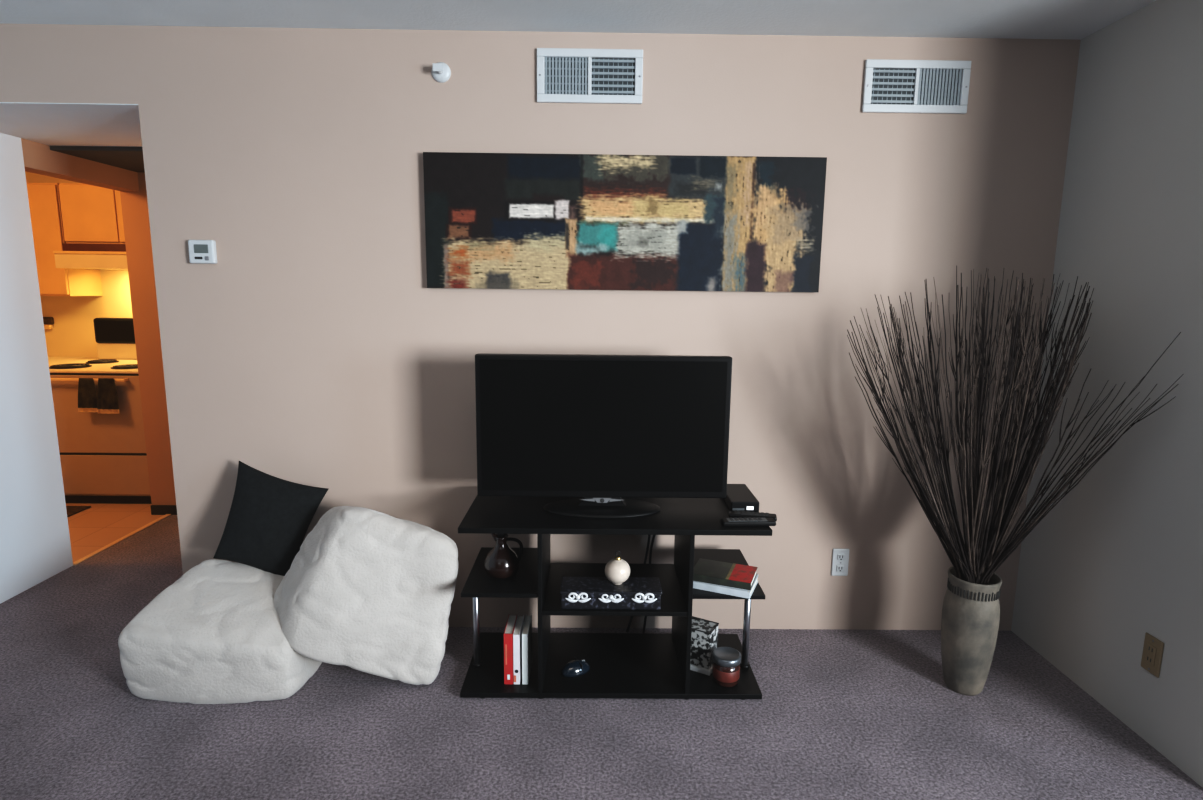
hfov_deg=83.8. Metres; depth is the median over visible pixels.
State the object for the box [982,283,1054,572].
branch
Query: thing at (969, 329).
branch
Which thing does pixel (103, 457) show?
stove
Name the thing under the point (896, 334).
branch
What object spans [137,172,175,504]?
wall
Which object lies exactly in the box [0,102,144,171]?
ceiling
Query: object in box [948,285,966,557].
branch
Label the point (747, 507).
indicator light
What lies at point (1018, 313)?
branch
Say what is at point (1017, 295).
branch
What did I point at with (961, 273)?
branch
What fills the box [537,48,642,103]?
air vent
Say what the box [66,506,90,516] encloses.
kitchen rug
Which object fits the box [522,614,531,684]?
book
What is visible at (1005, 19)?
ceiling
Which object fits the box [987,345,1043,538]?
branch
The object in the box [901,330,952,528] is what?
branch
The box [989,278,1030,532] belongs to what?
branch
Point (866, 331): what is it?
branch
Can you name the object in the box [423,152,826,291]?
abstract painting
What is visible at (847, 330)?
branch
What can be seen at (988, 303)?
branch
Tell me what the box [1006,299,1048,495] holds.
branch
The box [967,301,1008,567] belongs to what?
branch
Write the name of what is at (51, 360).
countertop
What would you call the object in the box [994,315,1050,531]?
branch
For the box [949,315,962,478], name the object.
branch
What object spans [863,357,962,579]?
branch
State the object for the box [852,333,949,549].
branch
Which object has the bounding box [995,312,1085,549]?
branch
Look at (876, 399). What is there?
branch
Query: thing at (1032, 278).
branch
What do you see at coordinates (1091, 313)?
branch
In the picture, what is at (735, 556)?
shelf
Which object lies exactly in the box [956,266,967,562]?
branch
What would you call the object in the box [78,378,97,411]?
hand towel
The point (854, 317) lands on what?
branch
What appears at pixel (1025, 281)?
branch
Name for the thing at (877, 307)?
branch
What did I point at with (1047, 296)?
branch
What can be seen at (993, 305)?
branch
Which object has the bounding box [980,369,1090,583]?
branch
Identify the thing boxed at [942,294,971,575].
branch
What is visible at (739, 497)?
box
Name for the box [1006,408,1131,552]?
branch
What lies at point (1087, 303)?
branch
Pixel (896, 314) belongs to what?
branch
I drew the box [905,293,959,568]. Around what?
branch
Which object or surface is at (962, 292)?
branch
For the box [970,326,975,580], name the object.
branch
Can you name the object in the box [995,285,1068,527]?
branch
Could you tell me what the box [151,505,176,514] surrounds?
baseboard
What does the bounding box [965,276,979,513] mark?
branch
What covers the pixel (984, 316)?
branch
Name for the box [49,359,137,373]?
cooktop
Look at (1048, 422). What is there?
branch
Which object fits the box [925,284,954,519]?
branch
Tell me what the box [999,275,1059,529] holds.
branch
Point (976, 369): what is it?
branch
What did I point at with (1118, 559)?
wall
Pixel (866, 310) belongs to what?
branch
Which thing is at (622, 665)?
tv stand
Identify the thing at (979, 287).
branch
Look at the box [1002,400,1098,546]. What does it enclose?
branch
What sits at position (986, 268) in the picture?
branch
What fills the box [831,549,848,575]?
wall outlet
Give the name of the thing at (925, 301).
branch
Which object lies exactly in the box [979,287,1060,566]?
branch
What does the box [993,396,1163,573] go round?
branch
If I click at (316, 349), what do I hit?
wall
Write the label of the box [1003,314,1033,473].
branch
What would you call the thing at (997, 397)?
branch
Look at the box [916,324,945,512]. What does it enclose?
branch
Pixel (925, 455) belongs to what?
branch
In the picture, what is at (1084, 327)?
branch
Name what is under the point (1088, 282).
branch
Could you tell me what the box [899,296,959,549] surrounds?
branch
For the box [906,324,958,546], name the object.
branch
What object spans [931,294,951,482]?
branch
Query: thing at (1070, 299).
branch
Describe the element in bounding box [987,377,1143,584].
branch
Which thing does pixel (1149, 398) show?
branch
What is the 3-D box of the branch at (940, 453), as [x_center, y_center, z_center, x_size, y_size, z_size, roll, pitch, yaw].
[1.210,0.344,2.360,0.400,1.424,0.036,-1,9,-11]
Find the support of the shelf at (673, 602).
attached to the tv stand
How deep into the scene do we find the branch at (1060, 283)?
2.52 m
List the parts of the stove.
burner, handle, oven door, burner, drawer, control panel, burner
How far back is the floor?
2.26 m
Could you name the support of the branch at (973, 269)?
in the floor vase
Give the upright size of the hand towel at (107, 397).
0.230 m
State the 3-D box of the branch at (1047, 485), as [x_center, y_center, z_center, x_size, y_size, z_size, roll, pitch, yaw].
[1.542,0.494,2.385,0.393,1.125,0.027,2,9,11]
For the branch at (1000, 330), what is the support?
in the floor vase
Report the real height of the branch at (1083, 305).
1.391 m
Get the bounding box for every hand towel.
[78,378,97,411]
[97,378,118,413]
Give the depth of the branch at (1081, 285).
2.50 m
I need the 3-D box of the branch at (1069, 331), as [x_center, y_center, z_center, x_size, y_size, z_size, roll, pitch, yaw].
[1.490,0.393,2.422,0.266,1.312,0.021,2,9,8]
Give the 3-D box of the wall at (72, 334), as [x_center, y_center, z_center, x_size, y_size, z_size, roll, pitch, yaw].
[-3.844,-0.646,5.190,2.100,2.450,0.090,1,9,-1]
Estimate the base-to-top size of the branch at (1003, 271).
1.511 m
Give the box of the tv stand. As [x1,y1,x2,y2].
[458,495,771,699]
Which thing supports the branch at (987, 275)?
in the floor vase
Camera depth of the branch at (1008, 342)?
2.21 m
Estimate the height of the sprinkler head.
0.074 m
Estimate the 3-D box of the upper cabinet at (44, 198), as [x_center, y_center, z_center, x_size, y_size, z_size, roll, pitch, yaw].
[-4.161,-1.157,4.886,0.710,0.780,0.340,1,9,-1]
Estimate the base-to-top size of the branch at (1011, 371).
1.460 m
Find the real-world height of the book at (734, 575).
0.027 m
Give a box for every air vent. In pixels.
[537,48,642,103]
[862,59,971,113]
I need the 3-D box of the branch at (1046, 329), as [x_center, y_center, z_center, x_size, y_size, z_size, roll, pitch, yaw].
[1.515,0.355,2.555,0.423,1.346,0.044,-6,11,-34]
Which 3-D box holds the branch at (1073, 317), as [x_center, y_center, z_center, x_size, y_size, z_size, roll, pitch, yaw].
[1.424,0.335,2.316,0.034,1.460,0.270,-5,11,-32]
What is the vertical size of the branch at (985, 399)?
1.453 m
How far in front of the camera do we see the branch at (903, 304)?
2.56 m
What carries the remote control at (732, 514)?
on the tv stand
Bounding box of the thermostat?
[188,240,216,263]
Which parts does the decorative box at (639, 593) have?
lid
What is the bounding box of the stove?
[49,318,151,503]
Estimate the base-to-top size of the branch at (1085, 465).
1.183 m
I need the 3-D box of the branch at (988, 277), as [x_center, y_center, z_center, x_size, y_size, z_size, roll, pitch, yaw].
[1.408,0.284,2.550,0.034,1.485,0.330,4,10,20]
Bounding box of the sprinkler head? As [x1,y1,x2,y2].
[431,62,450,82]
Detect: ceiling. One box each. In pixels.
[0,0,1155,39]
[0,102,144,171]
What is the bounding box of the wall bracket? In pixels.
[43,317,53,329]
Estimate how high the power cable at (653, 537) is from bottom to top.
0.617 m
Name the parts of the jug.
handle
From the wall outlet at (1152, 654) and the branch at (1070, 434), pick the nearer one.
the wall outlet at (1152, 654)
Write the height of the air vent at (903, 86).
0.192 m
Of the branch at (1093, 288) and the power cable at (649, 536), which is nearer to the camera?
the branch at (1093, 288)
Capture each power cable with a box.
[626,535,650,631]
[642,535,655,632]
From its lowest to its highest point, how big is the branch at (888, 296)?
1.411 m
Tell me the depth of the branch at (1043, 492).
2.35 m
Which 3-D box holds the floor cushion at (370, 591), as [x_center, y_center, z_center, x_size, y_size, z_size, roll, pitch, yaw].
[-0.899,0.730,2.580,0.699,0.632,0.385,-1,9,-8]
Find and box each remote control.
[721,517,775,526]
[729,511,776,520]
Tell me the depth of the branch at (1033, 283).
2.48 m
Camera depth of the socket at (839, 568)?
2.91 m
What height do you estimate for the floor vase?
0.449 m
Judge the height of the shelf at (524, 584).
0.016 m
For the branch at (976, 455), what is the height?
1.468 m
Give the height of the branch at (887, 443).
1.128 m
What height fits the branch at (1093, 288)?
1.446 m
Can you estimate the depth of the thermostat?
2.65 m
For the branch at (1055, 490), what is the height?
1.019 m
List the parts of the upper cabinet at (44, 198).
door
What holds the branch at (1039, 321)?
in the floor vase
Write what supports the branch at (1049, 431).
in the floor vase
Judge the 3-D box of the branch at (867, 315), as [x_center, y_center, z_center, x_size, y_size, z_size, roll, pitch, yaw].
[1.170,0.369,2.454,0.464,1.343,0.033,2,9,11]
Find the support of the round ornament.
on the decorative box at (639, 593)
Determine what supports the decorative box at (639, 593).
on the tv stand
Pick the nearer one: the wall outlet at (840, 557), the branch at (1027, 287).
the branch at (1027, 287)
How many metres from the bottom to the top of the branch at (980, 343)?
1.385 m
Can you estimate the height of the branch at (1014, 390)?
1.451 m
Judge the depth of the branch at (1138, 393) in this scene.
2.29 m
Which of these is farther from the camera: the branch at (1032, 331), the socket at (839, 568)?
the socket at (839, 568)
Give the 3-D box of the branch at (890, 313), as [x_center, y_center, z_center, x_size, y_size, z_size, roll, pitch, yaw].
[1.240,0.355,2.525,0.389,1.349,0.048,5,10,27]
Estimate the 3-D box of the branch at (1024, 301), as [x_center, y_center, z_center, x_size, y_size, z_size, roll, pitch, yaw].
[1.339,0.363,2.322,0.022,1.401,0.261,4,10,17]
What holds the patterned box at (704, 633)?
on the tv stand
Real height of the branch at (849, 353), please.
1.192 m
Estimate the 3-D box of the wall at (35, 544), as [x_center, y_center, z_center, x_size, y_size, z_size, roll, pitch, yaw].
[-2.825,-0.009,1.396,0.115,2.440,5.900,1,9,-1]
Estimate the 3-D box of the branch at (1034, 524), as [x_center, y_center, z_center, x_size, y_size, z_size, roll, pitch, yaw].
[1.564,0.495,2.302,0.513,1.152,0.018,7,11,32]
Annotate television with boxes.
[475,353,731,518]
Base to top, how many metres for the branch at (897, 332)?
1.351 m
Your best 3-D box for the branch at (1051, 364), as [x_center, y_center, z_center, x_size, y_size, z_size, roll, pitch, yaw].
[1.555,0.293,2.490,0.432,1.490,0.022,-4,11,-29]
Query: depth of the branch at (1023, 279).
2.42 m
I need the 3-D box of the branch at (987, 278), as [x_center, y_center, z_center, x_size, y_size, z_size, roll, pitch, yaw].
[1.378,0.301,2.447,0.031,1.484,0.106,-5,11,-32]
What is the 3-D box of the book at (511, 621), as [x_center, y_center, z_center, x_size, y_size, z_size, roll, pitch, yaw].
[-0.342,0.940,2.532,0.033,0.200,0.153,1,9,-1]
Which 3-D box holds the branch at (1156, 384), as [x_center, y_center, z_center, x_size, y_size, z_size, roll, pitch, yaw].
[1.566,0.493,2.343,0.472,1.143,0.024,5,10,23]
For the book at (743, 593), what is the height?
0.026 m
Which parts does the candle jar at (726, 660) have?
lid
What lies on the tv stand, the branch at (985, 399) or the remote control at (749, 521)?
the remote control at (749, 521)
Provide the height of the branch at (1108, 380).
1.131 m
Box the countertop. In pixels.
[48,357,97,365]
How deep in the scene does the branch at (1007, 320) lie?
2.56 m
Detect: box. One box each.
[560,577,661,609]
[690,616,718,675]
[723,484,758,511]
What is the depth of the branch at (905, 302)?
2.50 m
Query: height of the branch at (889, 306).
1.373 m
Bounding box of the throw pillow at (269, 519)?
[213,461,327,575]
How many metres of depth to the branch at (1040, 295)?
2.32 m
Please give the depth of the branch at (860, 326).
2.52 m
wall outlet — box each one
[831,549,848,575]
[1141,632,1163,677]
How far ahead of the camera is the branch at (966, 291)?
2.29 m
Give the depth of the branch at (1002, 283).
2.18 m
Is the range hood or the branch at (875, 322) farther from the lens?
the range hood
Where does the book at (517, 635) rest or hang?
on the tv stand
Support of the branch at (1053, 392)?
in the floor vase
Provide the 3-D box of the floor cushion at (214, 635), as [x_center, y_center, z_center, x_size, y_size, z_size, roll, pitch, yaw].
[-1.400,0.858,2.561,0.631,0.382,0.473,1,9,-1]
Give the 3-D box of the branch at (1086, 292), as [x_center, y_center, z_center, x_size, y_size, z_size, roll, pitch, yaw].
[1.519,0.328,2.441,0.334,1.437,0.028,0,9,-2]
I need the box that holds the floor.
[0,503,1202,799]
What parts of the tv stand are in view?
upright panel, upright panel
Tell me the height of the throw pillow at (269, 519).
0.475 m
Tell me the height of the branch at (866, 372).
1.152 m
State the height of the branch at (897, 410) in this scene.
1.319 m
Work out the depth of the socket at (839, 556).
2.90 m
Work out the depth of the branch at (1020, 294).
2.52 m
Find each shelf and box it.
[461,547,537,597]
[542,563,686,615]
[693,549,764,598]
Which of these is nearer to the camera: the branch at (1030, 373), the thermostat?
the branch at (1030, 373)
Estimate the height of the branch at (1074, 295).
1.422 m
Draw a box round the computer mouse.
[561,657,589,676]
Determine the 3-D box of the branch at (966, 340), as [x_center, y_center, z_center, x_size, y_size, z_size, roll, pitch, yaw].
[1.302,0.419,2.378,0.235,1.271,0.021,-6,11,-35]
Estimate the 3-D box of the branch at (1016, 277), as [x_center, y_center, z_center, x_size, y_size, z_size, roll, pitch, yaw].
[1.417,0.302,2.445,0.146,1.483,0.021,-8,13,-43]
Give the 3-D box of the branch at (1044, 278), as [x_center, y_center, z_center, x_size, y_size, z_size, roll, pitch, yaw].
[1.391,0.328,2.323,0.024,1.471,0.229,2,9,6]
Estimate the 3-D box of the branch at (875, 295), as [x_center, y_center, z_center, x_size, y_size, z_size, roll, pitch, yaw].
[1.172,0.337,2.423,0.461,1.416,0.036,1,9,3]
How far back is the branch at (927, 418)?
2.31 m
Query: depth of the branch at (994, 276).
2.23 m
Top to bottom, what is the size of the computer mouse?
0.040 m
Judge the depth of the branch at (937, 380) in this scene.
2.35 m
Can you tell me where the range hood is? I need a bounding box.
[53,243,127,269]
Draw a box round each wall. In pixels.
[0,23,1080,630]
[0,133,168,603]
[25,171,132,356]
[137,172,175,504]
[1011,0,1202,787]
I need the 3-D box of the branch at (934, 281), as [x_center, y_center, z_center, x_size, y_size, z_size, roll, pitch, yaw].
[1.225,0.325,2.323,0.403,1.472,0.014,-4,10,-26]
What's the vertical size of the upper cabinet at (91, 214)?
0.410 m
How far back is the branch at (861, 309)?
2.33 m
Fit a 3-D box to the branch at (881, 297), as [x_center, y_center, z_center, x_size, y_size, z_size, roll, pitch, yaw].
[1.155,0.348,2.356,0.508,1.415,0.020,-1,9,-11]
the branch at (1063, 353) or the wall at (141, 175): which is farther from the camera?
the wall at (141, 175)
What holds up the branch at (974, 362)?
in the floor vase
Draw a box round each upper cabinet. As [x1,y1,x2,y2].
[27,183,102,295]
[58,183,124,243]
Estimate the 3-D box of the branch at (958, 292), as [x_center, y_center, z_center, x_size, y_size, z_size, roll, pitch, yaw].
[1.330,0.315,2.455,0.173,1.452,0.019,6,11,29]
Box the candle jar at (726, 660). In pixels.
[712,647,740,686]
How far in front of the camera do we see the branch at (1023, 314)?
2.57 m
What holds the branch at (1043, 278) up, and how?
in the floor vase
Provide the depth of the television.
2.45 m
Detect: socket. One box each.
[836,565,843,571]
[837,554,844,559]
[1145,643,1156,666]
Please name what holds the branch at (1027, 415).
in the floor vase
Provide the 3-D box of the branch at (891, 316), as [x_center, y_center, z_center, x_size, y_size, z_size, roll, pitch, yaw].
[1.188,0.381,2.384,0.433,1.342,0.028,0,9,-6]
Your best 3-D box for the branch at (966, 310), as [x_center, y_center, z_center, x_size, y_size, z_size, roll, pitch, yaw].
[1.341,0.349,2.481,0.018,1.377,0.185,-3,10,-20]
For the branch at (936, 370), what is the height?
1.469 m
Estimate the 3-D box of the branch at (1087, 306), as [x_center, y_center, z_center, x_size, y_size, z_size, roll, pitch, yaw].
[1.518,0.355,2.422,0.325,1.388,0.018,1,9,2]
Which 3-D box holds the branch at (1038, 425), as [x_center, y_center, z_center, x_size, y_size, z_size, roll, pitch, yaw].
[1.469,0.361,2.411,0.226,1.379,0.048,4,10,17]
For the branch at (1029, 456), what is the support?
in the floor vase
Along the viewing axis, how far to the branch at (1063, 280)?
2.41 m
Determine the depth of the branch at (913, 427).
2.32 m
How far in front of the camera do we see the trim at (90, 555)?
3.88 m
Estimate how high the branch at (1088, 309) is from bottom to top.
1.377 m
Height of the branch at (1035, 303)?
1.392 m
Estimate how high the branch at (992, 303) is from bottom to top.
1.481 m
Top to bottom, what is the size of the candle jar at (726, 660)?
0.112 m
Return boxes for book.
[504,615,516,683]
[513,615,523,683]
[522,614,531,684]
[693,558,757,589]
[693,574,758,598]
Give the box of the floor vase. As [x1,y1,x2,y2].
[941,566,1001,695]
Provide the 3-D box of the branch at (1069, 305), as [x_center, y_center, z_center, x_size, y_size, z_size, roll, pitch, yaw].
[1.571,0.327,2.561,0.526,1.400,0.030,-5,11,-32]
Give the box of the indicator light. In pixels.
[746,506,753,509]
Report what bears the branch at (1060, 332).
in the floor vase
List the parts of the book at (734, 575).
red panel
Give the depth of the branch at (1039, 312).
2.34 m
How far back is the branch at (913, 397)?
2.24 m
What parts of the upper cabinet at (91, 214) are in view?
door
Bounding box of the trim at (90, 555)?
[73,514,170,564]
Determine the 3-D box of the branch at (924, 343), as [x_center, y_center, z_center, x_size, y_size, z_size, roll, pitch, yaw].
[1.293,0.384,2.520,0.024,1.294,0.294,-6,11,-35]
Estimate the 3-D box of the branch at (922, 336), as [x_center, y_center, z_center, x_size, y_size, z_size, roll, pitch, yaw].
[1.272,0.405,2.463,0.270,1.271,0.017,4,10,22]
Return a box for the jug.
[484,534,522,578]
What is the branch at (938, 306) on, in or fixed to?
in the floor vase
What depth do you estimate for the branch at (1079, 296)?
2.45 m
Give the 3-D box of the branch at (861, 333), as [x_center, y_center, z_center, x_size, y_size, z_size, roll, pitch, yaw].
[1.146,0.402,2.435,0.507,1.282,0.019,0,9,-3]
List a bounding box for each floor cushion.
[118,559,321,703]
[273,506,457,684]
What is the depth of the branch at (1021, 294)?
2.43 m
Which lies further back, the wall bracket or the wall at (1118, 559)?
the wall bracket
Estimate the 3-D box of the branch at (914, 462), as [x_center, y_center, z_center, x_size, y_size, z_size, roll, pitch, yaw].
[1.158,0.477,2.399,0.490,1.146,0.025,-2,10,-17]
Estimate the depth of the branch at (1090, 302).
2.32 m
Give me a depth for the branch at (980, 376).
2.45 m
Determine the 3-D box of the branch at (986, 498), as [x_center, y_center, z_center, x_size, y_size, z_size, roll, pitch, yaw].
[1.336,0.340,2.325,0.020,1.444,0.251,3,10,16]
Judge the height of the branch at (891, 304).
1.384 m
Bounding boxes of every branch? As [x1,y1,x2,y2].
[847,330,960,569]
[847,335,972,582]
[849,353,955,565]
[850,320,956,576]
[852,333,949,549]
[854,317,958,577]
[855,377,949,550]
[860,326,931,506]
[861,309,940,522]
[861,333,911,466]
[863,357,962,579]
[866,310,964,578]
[866,326,966,580]
[866,331,919,482]
[866,372,966,576]
[867,315,905,427]
[871,322,961,564]
[875,295,943,522]
[877,307,922,454]
[881,297,968,581]
[883,313,956,550]
[883,379,961,575]
[888,296,954,540]
[888,313,934,492]
[889,306,923,441]
[891,304,964,580]
[891,316,969,581]
[893,307,959,578]
[896,314,943,498]
[896,334,961,571]
[896,352,961,579]
[897,332,960,549]
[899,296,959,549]
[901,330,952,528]
[903,304,943,496]
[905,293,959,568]
[905,302,945,499]
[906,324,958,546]
[909,326,970,582]
[910,292,974,582]
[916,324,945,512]
[922,336,963,560]
[924,343,953,515]
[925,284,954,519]
[925,301,964,563]
[926,280,966,560]
[927,304,962,557]
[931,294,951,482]
[934,281,973,572]
[938,306,976,577]
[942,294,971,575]
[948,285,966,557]
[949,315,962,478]
[951,292,961,487]
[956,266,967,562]
[957,341,971,566]
[958,310,966,426]
[959,273,963,463]
[959,292,964,507]
[959,329,969,441]
[964,291,967,506]
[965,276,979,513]
[966,340,972,539]
[967,279,988,541]
[967,287,979,510]
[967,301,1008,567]
[968,274,981,583]
[969,270,979,583]
[969,283,1002,570]
[970,268,986,527]
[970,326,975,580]
[971,278,1018,561]
[971,281,1019,569]
[972,269,976,474]
[972,278,987,495]
[972,287,1023,570]
[973,276,994,519]
[973,296,1033,574]
[973,316,990,520]
[974,292,983,511]
[974,362,977,494]
[975,277,988,406]
[975,282,1086,583]
[975,313,1030,558]
[975,343,984,453]
[976,291,993,568]
[976,301,1024,575]
[976,303,988,485]
[977,271,1003,474]
[979,285,1032,564]
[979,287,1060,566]
[980,279,1007,503]
[980,282,1023,581]
[980,305,993,445]
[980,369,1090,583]
[981,275,987,387]
[981,278,1043,577]
[981,303,997,424]
[982,275,1053,576]
[982,279,1023,545]
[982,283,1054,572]
[982,315,1088,584]
[983,277,1016,541]
[983,384,1177,584]
[984,312,1039,573]
[984,332,1180,584]
[985,293,1042,583]
[985,296,1025,533]
[985,331,1034,554]
[985,382,1124,584]
[985,385,1115,577]
[986,278,1044,570]
[986,294,1028,494]
[986,384,1156,579]
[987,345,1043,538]
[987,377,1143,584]
[988,295,1017,502]
[989,270,1013,477]
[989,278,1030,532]
[989,280,1063,529]
[990,422,1117,569]
[992,296,1053,515]
[992,301,1092,559]
[993,295,1040,520]
[993,298,1090,555]
[993,304,1076,554]
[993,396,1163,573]
[994,278,1032,518]
[994,283,1033,494]
[994,301,1085,551]
[994,305,1083,549]
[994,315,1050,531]
[994,329,1046,495]
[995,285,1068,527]
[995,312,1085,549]
[996,302,1090,541]
[998,282,1088,534]
[998,294,1022,479]
[998,321,1039,506]
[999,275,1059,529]
[999,286,1089,531]
[1000,303,1035,500]
[1000,331,1073,527]
[1001,281,1025,463]
[1001,287,1027,443]
[1002,285,1081,522]
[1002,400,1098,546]
[1003,283,1060,489]
[1003,299,1070,516]
[1003,308,1068,523]
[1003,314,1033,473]
[1004,276,1077,518]
[1004,288,1093,514]
[1005,314,1023,416]
[1005,393,1138,549]
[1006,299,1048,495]
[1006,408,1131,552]
[1011,303,1087,514]
[1011,380,1111,536]
[1012,292,1086,493]
[1016,309,1088,502]
[1018,295,1074,468]
[1020,327,1084,491]
[1021,398,1149,533]
[1022,305,1069,438]
[1029,392,1088,508]
[1030,332,1060,445]
[1036,383,1173,518]
[1041,306,1089,434]
[1049,296,1079,381]
[1063,313,1091,392]
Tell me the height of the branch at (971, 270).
1.497 m
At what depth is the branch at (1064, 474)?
2.28 m
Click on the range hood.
(73, 256)
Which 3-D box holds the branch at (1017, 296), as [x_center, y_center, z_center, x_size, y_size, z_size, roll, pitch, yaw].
[1.430,0.325,2.436,0.146,1.441,0.040,-7,12,-38]
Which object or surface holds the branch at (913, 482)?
in the floor vase
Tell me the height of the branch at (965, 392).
1.275 m
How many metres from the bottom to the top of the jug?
0.180 m
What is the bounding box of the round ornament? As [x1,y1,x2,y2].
[605,551,629,584]
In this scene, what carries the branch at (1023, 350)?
in the floor vase
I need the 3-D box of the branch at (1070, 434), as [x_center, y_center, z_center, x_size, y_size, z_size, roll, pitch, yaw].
[1.526,0.506,2.433,0.347,1.087,0.023,1,9,3]

